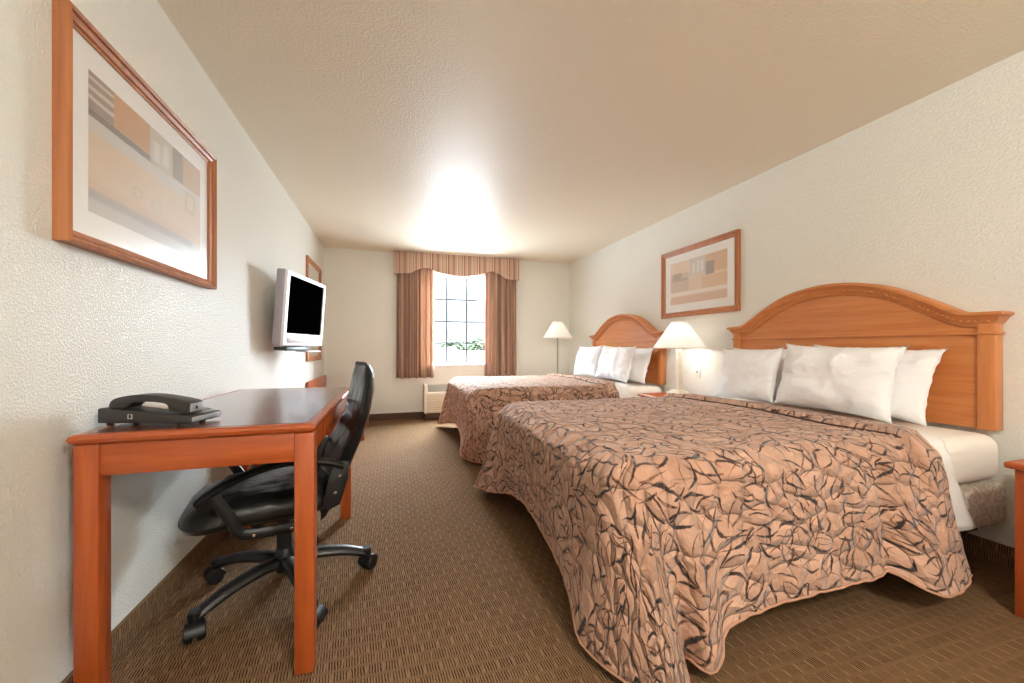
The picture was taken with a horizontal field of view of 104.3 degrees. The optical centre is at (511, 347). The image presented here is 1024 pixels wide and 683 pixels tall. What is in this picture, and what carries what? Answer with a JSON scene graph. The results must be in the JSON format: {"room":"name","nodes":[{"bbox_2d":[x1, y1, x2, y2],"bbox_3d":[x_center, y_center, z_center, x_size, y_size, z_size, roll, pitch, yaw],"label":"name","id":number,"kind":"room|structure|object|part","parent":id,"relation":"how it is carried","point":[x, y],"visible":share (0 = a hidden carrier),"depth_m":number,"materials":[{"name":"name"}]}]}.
{"room":"hotel room","nodes":[
{"label":"hotel room","id":0,"kind":"room"},
{"bbox_2d":[0,0,323,682],"bbox_3d":[-1.553,-0.170,1.818,0.120,2.440,8.020,0,0,-17],"label":"wall","id":1,"kind":"structure","parent":0,"point":[81,331],"depth_m":1.27,"materials":[{"name":"white paint"}]},
{"bbox_2d":[52,0,216,289],"bbox_3d":[-1.397,-0.637,1.579,0.040,0.676,0.985,0,0,-17],"label":"framed picture","id":2,"kind":"object","parent":1,"relation":"attached to","point":[132,184],"visible":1,"depth_m":1.37,"materials":[{"name":"brown wood"}]},
{"bbox_2d":[88,69,199,260],"bbox_3d":[-1.406,-0.637,1.576,0.001,0.436,0.745,0,0,-17],"label":"print","id":3,"kind":"object","parent":2,"relation":"attached to","point":[138,182],"depth_m":1.46},
{"bbox_2d":[61,530,228,682],"bbox_3d":[-1.487,1.000,1.827,0.012,0.100,7.760,0,0,-17],"label":"baseboard","id":4,"kind":"structure","parent":1,"relation":"attached to","point":[134,622],"depth_m":1.58,"materials":[{"name":"carpet"}]},
{"bbox_2d":[274,346,307,350],"bbox_3d":[-1.775,-0.034,3.190,0.124,0.112,0.396,4,0,-6],"label":"mount","id":5,"kind":"object","parent":1,"relation":"attached to","point":[282,348],"depth_m":3.11,"materials":[{"name":"silver metal"}]},
{"bbox_2d":[272,268,325,351],"bbox_3d":[-1.790,-0.271,3.283,0.227,0.624,0.780,0,0,-6],"label":"television","id":6,"kind":"object","parent":1,"relation":"attached to","point":[299,306],"visible":1,"depth_m":3.13,"materials":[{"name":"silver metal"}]},
{"bbox_2d":[306,255,321,361],"bbox_3d":[-2.372,-0.430,4.778,0.028,1.170,0.860,0,0,-17],"label":"wall mirror","id":7,"kind":"object","parent":1,"relation":"attached to","point":[313,271],"visible":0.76,"depth_m":4.73,"materials":[{"name":"brown wood"}]},
{"bbox_2d":[309,263,318,355],"bbox_3d":[-2.379,-0.430,4.776,0.006,1.054,0.744,0,0,-17],"label":"mirror glass","id":8,"kind":"object","parent":7,"relation":"attached to","point":[313,270],"depth_m":4.74,"materials":[{"name":"brown"}]},
{"bbox_2d":[324,248,568,413],"bbox_3d":[-0.853,-0.170,6.147,3.730,2.440,0.140,0,0,-17],"label":"wall","id":9,"kind":"structure","parent":0,"point":[360,310],"depth_m":5.78,"materials":[{"name":"white paint"}]},
{"bbox_2d":[369,412,424,420],"bbox_3d":[-0.830,1.002,6.073,3.706,0.095,0.014,0,0,-17],"label":"baseboard","id":10,"kind":"structure","parent":9,"relation":"attached to","point":[406,415],"depth_m":5.81,"materials":[{"name":"brown wood"}]},
{"bbox_2d":[423,383,447,419],"bbox_3d":[-0.780,0.792,5.977,1.070,0.515,0.222,0,0,-17],"label":"air conditioner","id":11,"kind":"object","parent":9,"relation":"attached to","point":[433,394],"visible":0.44,"depth_m":5.78,"materials":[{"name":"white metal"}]},
{"bbox_2d":[428,384,446,391],"bbox_3d":[-0.774,0.598,5.957,0.950,0.091,0.126,0,0,-17],"label":"grille","id":12,"kind":"object","parent":11,"relation":"attached to","point":[431,387],"depth_m":5.86,"materials":[{"name":"grey plastic"}]},
{"bbox_3d":[-0.782,0.748,5.983,1.010,0.405,0.210,0,0,-17],"label":"casing","id":13,"kind":"part","parent":11,"relation":"part of","materials":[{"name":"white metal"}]},
{"bbox_2d":[394,251,518,280],"bbox_3d":[-0.804,-1.216,6.018,1.880,0.331,0.135,0,0,-17],"label":"valance","id":14,"kind":"object","parent":9,"relation":"attached to","point":[404,262],"visible":0.99,"depth_m":5.94,"materials":[{"name":"brown fabric"}]},
{"bbox_2d":[396,268,433,378],"bbox_3d":[-1.416,-0.381,5.833,0.536,1.659,0.101,0,0,-17],"label":"curtain","id":15,"kind":"object","parent":14,"relation":"hanging from","point":[415,290],"visible":0.94,"depth_m":5.83,"materials":[{"name":"brown fabric"}]},
{"bbox_2d":[484,272,516,375],"bbox_3d":[-0.177,-0.381,6.210,0.518,1.659,0.106,0,0,-17],"label":"curtain","id":16,"kind":"object","parent":14,"relation":"hanging from","point":[500,292],"visible":0.93,"depth_m":6.21,"materials":[{"name":"brown fabric"}]},
{"bbox_2d":[434,274,484,365],"bbox_3d":[-0.848,-0.417,6.130,0.990,1.385,0.155,0,0,-17],"label":"window","id":17,"kind":"structure","parent":9,"relation":"in","point":[435,275],"depth_m":6.15,"materials":[{"name":"white plastic"}]},
{"bbox_3d":[-0.838,0.266,6.096,0.990,0.018,0.085,0,0,-17],"label":"sill","id":18,"kind":"part","parent":17,"relation":"part of","materials":[{"name":"white plastic"}]},
{"bbox_2d":[111,418,1023,682],"bbox_3d":[0.289,1.100,2.376,3.970,0.100,8.020,0,0,-17],"label":"floor","id":19,"kind":"structure","parent":0,"point":[464,585],"depth_m":1.54,"materials":[{"name":"carpet"}]},
{"bbox_2d":[66,386,351,682],"bbox_3d":[-1.115,0.647,1.800,0.624,0.807,1.288,0,0,-17],"label":"desk","id":20,"kind":"object","parent":19,"relation":"on","point":[275,425],"visible":0.86,"depth_m":1.22,"materials":[{"name":"brown wood"}]},
{"bbox_3d":[-1.204,0.662,1.143,0.059,0.776,0.059,0,0,-17],"label":"leg","id":21,"kind":"part","parent":20,"relation":"part of","materials":[{"name":"brown wood"}]},
{"bbox_2d":[98,393,220,425],"bbox_3d":[-1.134,0.195,1.290,0.290,0.096,0.129,0,0,0],"label":"telephone","id":22,"kind":"object","parent":20,"relation":"on","point":[179,410],"visible":1,"depth_m":1.23,"materials":[{"name":"grey plastic"}]},
{"bbox_3d":[-0.999,0.188,1.258,0.004,0.026,0.044,0,0,0],"label":"plate","id":23,"kind":"part","parent":22,"relation":"part of","materials":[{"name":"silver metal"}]},
{"bbox_3d":[-0.990,0.224,1.290,0.002,0.015,0.116,0,0,0],"label":"trim","id":24,"kind":"part","parent":22,"relation":"part of","materials":[{"name":"silver metal"}]},
{"bbox_3d":[-1.048,0.206,1.319,0.102,0.012,0.058,0,0,0],"label":"panel","id":25,"kind":"part","parent":22,"relation":"part of","materials":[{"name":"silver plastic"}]},
{"bbox_3d":[-1.554,0.662,2.297,0.059,0.776,0.059,0,0,-17],"label":"leg","id":26,"kind":"part","parent":20,"relation":"part of","materials":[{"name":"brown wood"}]},
{"bbox_3d":[-0.675,0.662,1.304,0.059,0.776,0.059,0,0,-17],"label":"leg","id":27,"kind":"part","parent":20,"relation":"part of","materials":[{"name":"brown wood"}]},
{"bbox_3d":[-0.838,0.320,1.884,0.005,0.076,0.600,0,0,-17],"label":"drawer","id":28,"kind":"part","parent":20,"relation":"part of","materials":[{"name":"brown wood"}]},
{"bbox_3d":[-1.024,0.662,2.457,0.059,0.776,0.059,0,0,-17],"label":"leg","id":29,"kind":"part","parent":20,"relation":"part of","materials":[{"name":"brown wood"}]},
{"bbox_2d":[178,361,377,644],"bbox_3d":[-0.971,0.559,1.742,0.731,0.978,0.741,0,0,-30],"label":"office chair","id":30,"kind":"object","parent":19,"relation":"on","point":[256,497],"visible":0.85,"depth_m":1.59,"materials":[{"name":"black leather"}]},
{"bbox_3d":[-1.052,0.617,1.696,0.545,0.130,0.510,0,0,-30],"label":"seat","id":31,"kind":"part","parent":30,"relation":"part of","materials":[{"name":"black leather"}]},
{"bbox_3d":[-0.882,0.485,1.482,0.483,0.130,0.053,0,0,-30],"label":"armrest","id":32,"kind":"part","parent":30,"relation":"part of","materials":[{"name":"black plastic"}]},
{"bbox_3d":[-0.786,0.395,1.852,0.218,0.641,0.480,0,0,-30],"label":"backrest","id":33,"kind":"part","parent":30,"relation":"part of","materials":[{"name":"black leather"}]},
{"bbox_2d":[256,419,338,466],"bbox_3d":[-1.698,0.743,3.519,0.550,0.615,1.660,0,0,-17],"label":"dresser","id":34,"kind":"object","parent":19,"relation":"on","point":[335,424],"visible":0.02,"depth_m":2.80,"materials":[{"name":"brown wood"}]},
{"bbox_2d":[307,375,368,439],"bbox_3d":[-2.126,0.714,4.988,0.592,0.672,1.260,0,0,-17],"label":"dresser","id":35,"kind":"object","parent":19,"relation":"on","point":[321,381],"visible":0.06,"depth_m":4.86,"materials":[{"name":"brown wood"}]},
{"bbox_2d":[543,321,571,373],"bbox_3d":[0.697,0.327,6.083,0.458,1.446,0.458,0,0,-17],"label":"floor lamp","id":36,"kind":"object","parent":19,"relation":"on","point":[557,330],"visible":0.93,"depth_m":5.97,"materials":[{"name":"white fabric"}]},
{"bbox_3d":[0.697,-0.144,6.083,0.458,0.007,0.458,0,0,-17],"label":"shade trim","id":37,"kind":"part","parent":36,"relation":"part of","materials":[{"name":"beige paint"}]},
{"bbox_3d":[0.697,-0.268,6.083,0.450,0.256,0.450,0,0,-17],"label":"lamp shade","id":38,"kind":"part","parent":36,"relation":"part of","materials":[{"name":"white fabric"}]},
{"bbox_2d":[592,377,661,396],"bbox_3d":[0.432,0.730,4.691,2.065,0.640,1.550,0,0,-17],"label":"bed","id":39,"kind":"object","parent":19,"relation":"on","point":[634,389],"visible":0.02,"depth_m":4.22,"materials":[{"name":"white fabric"}]},
{"bbox_2d":[437,373,619,463],"bbox_3d":[0.145,0.688,4.625,1.819,0.680,1.931,0,0,-17],"label":"bedspread","id":40,"kind":"object","parent":39,"relation":"on","point":[473,403],"visible":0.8,"depth_m":3.87,"materials":[{"name":"brown fabric"}]},
{"bbox_2d":[574,346,602,376],"bbox_3d":[0.994,0.177,5.259,0.239,0.426,0.694,0,0,-19],"label":"pillow","id":41,"kind":"object","parent":39,"relation":"on","point":[587,359],"visible":0.91,"depth_m":5.11,"materials":[{"name":"white fabric"}]},
{"bbox_2d":[615,382,629,397],"bbox_3d":[0.960,0.604,4.851,0.379,0.407,1.613,0,0,-17],"label":"sheet","id":42,"kind":"object","parent":39,"relation":"on","point":[622,388],"visible":0.11,"depth_m":4.10,"materials":[{"name":"white fabric"}]},
{"bbox_2d":[595,345,636,382],"bbox_3d":[1.189,0.179,4.607,0.227,0.422,0.666,0,0,-20],"label":"pillow","id":43,"kind":"object","parent":42,"relation":"on","point":[615,363],"visible":1,"depth_m":4.45,"materials":[{"name":"white fabric"}]},
{"bbox_2d":[618,346,653,384],"bbox_3d":[1.367,0.192,4.598,0.183,0.413,0.707,0,0,-20],"label":"pillow","id":44,"kind":"object","parent":39,"relation":"on","point":[642,356],"visible":0.38,"depth_m":4.37,"materials":[{"name":"white fabric"}]},
{"bbox_2d":[638,392,696,396],"bbox_3d":[1.537,0.750,3.736,0.519,0.600,0.520,0,0,-17],"label":"nightstand","id":45,"kind":"object","parent":19,"relation":"on","point":[659,394],"visible":0.09,"depth_m":3.81,"materials":[{"name":"brown wood"}]},
{"bbox_2d":[653,321,705,393],"bbox_3d":[1.579,0.101,3.759,0.472,0.696,0.472,0,0,-17],"label":"table lamp","id":46,"kind":"object","parent":45,"relation":"on","point":[678,335],"visible":0.99,"depth_m":3.66,"materials":[{"name":"white fabric"}]},
{"bbox_3d":[1.579,-0.119,3.759,0.464,0.256,0.464,0,0,-17],"label":"lamp shade","id":47,"kind":"part","parent":46,"relation":"part of","materials":[{"name":"white fabric"}]},
{"bbox_2d":[725,398,1005,533],"bbox_3d":[1.146,0.730,2.332,2.065,0.640,1.550,0,0,-17],"label":"bed","id":48,"kind":"object","parent":19,"relation":"on","point":[974,455],"visible":0.12,"depth_m":1.85,"materials":[{"name":"white fabric"}]},
{"bbox_2d":[474,393,972,682],"bbox_3d":[0.860,0.688,2.265,1.819,0.680,1.931,0,0,-17],"label":"bedspread","id":49,"kind":"object","parent":48,"relation":"on","point":[669,522],"visible":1,"depth_m":1.46,"materials":[{"name":"brown fabric"}]},
{"bbox_2d":[715,347,783,403],"bbox_3d":[1.711,0.193,2.905,0.198,0.393,0.556,0,0,-14],"label":"pillow","id":50,"kind":"object","parent":48,"relation":"on","point":[743,374],"visible":1,"depth_m":2.79,"materials":[{"name":"white fabric"}]},
{"bbox_2d":[732,347,793,405],"bbox_3d":[1.856,0.194,2.976,0.185,0.408,0.657,0,0,-18],"label":"pillow","id":51,"kind":"object","parent":48,"relation":"on","point":[784,352],"visible":0.09,"depth_m":2.79,"materials":[{"name":"white fabric"}]},
{"bbox_3d":[1.141,0.526,2.331,2.055,0.232,1.530,0,0,-17],"label":"mattress","id":52,"kind":"part","parent":48,"relation":"part of","materials":[{"name":"white fabric"}]},
{"bbox_2d":[813,344,948,426],"bbox_3d":[2.051,0.186,2.333,0.185,0.425,0.684,0,0,-16],"label":"pillow","id":53,"kind":"object","parent":48,"relation":"on","point":[913,377],"visible":0.21,"depth_m":2.08,"materials":[{"name":"white fabric"}]},
{"bbox_2d":[874,421,975,530],"bbox_3d":[1.674,0.604,2.492,0.379,0.407,1.613,0,0,-17],"label":"sheet","id":54,"kind":"object","parent":48,"relation":"on","point":[964,521],"visible":0.09,"depth_m":1.74,"materials":[{"name":"white fabric"}]},
{"bbox_2d":[772,343,908,423],"bbox_3d":[1.875,0.181,2.331,0.221,0.419,0.654,0,0,-19],"label":"pillow","id":55,"kind":"object","parent":54,"relation":"on","point":[858,380],"visible":1,"depth_m":2.22,"materials":[{"name":"white fabric"}]},
{"bbox_3d":[1.115,0.858,2.323,1.900,0.034,1.440,0,0,-17],"label":"frame","id":56,"kind":"part","parent":48,"relation":"part of","materials":[{"name":"black metal"}]},
{"bbox_2d":[1004,459,1023,618],"bbox_3d":[2.245,0.750,1.395,0.519,0.600,0.520,0,0,-17],"label":"nightstand","id":57,"kind":"object","parent":19,"relation":"on","point":[1018,465],"visible":1,"depth_m":1.55,"materials":[{"name":"brown wood"}]},
{"bbox_3d":[1.994,0.763,1.547,0.040,0.573,0.040,0,0,-17],"label":"leg","id":58,"kind":"part","parent":57,"relation":"part of","materials":[{"name":"brown wood"}]},
{"bbox_2d":[157,0,1023,263],"bbox_3d":[0.289,-1.440,2.376,3.970,0.100,8.020,0,0,-17],"label":"ceiling","id":59,"kind":"structure","parent":0,"point":[550,131],"depth_m":2.16,"materials":[{"name":"beige paint"}]},
{"bbox_2d":[569,50,1023,547],"bbox_3d":[2.131,-0.170,2.933,0.120,2.440,8.020,0,0,-17],"label":"wall","id":60,"kind":"structure","parent":0,"point":[925,197],"depth_m":2.39,"materials":[{"name":"white paint"}]},
{"bbox_2d":[589,314,665,384],"bbox_3d":[1.389,-0.007,4.994,0.105,0.816,1.592,0,0,-17],"label":"headboard","id":61,"kind":"object","parent":60,"relation":"attached to","point":[621,330],"visible":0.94,"depth_m":4.71,"materials":[{"name":"brown wood"}]},
{"bbox_3d":[1.400,-0.068,4.997,0.076,0.012,1.539,0,0,-17],"label":"bead rail","id":62,"kind":"part","parent":61,"relation":"part of","materials":[{"name":"brown wood"}]},
{"bbox_3d":[1.389,-0.256,4.994,0.105,0.319,1.592,0,0,-17],"label":"crown moulding","id":63,"kind":"part","parent":61,"relation":"part of","materials":[{"name":"brown wood"}]},
{"bbox_3d":[1.616,0.133,4.299,0.068,0.536,0.062,0,0,-17],"label":"post","id":64,"kind":"part","parent":61,"relation":"part of","materials":[{"name":"brown wood"}]},
{"bbox_2d":[695,366,700,377],"bbox_3d":[1.787,0.235,3.837,0.016,0.116,0.072,0,0,-17],"label":"wall switch","id":65,"kind":"object","parent":60,"relation":"attached to","point":[697,368],"visible":1,"depth_m":3.83,"materials":[{"name":"white plastic"}]},
{"bbox_2d":[661,229,740,318],"bbox_3d":[1.774,-0.657,3.843,0.036,0.690,1.000,0,0,-17],"label":"framed picture","id":66,"kind":"object","parent":60,"relation":"attached to","point":[703,277],"visible":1,"depth_m":3.76,"materials":[{"name":"brown wood"}]},
{"bbox_2d":[671,248,726,304],"bbox_3d":[1.781,-0.657,3.845,0.001,0.430,0.740,0,0,-17],"label":"print","id":67,"kind":"object","parent":66,"relation":"attached to","point":[704,277],"depth_m":3.79},
{"bbox_2d":[727,283,1014,430],"bbox_3d":[2.103,-0.007,2.635,0.105,0.816,1.592,0,0,-17],"label":"headboard","id":68,"kind":"object","parent":60,"relation":"attached to","point":[966,389],"visible":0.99,"depth_m":2.21,"materials":[{"name":"brown wood"}]},
{"bbox_3d":[1.907,0.133,3.338,0.068,0.536,0.062,0,0,-17],"label":"post","id":69,"kind":"part","parent":68,"relation":"part of","materials":[{"name":"brown wood"}]},
{"bbox_3d":[2.114,-0.068,2.638,0.076,0.012,1.539,0,0,-17],"label":"bead rail","id":70,"kind":"part","parent":68,"relation":"part of","materials":[{"name":"brown wood"}]},
{"bbox_3d":[2.103,-0.256,2.635,0.105,0.319,1.592,0,0,-17],"label":"crown moulding","id":71,"kind":"part","parent":68,"relation":"part of","materials":[{"name":"brown wood"}]},
{"bbox_3d":[2.330,0.133,1.940,0.068,0.536,0.062,0,0,-17],"label":"post","id":72,"kind":"part","parent":68,"relation":"part of","materials":[{"name":"brown wood"}]},
{"bbox_2d":[960,533,1014,568],"bbox_3d":[2.071,1.000,2.905,0.012,0.100,7.760,0,0,-17],"label":"baseboard","id":73,"kind":"structure","parent":60,"relation":"attached to","point":[996,552],"depth_m":1.96,"materials":[{"name":"carpet"}]},
{"label":"outside","id":74,"kind":"structure","parent":0,"visible":0},
{"bbox_3d":[-18.537,4.450,95.736,140.000,0.200,126.000,0,0,-17],"label":"ground","id":75,"kind":"structure","parent":74,"visible":0},
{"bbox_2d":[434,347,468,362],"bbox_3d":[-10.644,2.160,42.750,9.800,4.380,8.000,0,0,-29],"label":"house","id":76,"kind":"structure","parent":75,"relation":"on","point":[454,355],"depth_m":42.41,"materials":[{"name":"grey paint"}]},
{"bbox_2d":[440,338,465,350],"bbox_3d":[-8.589,1.471,58.063,3.717,5.793,3.850,0,0,-17],"label":"tree","id":77,"kind":"object","parent":75,"relation":"on","point":[458,346],"visible":0.41,"depth_m":57.16,"materials":[{"name":"green plant"}]},
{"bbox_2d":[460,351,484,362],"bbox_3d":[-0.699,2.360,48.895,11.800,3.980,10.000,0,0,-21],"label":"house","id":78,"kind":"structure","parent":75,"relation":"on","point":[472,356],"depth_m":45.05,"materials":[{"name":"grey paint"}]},
{"bbox_2d":[464,336,484,350],"bbox_3d":[-5.644,1.271,65.130,4.636,6.194,4.628,0,0,3],"label":"tree","id":79,"kind":"object","parent":75,"relation":"on","point":[478,347],"visible":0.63,"depth_m":63.82,"materials":[{"name":"green plant"}]}
]}

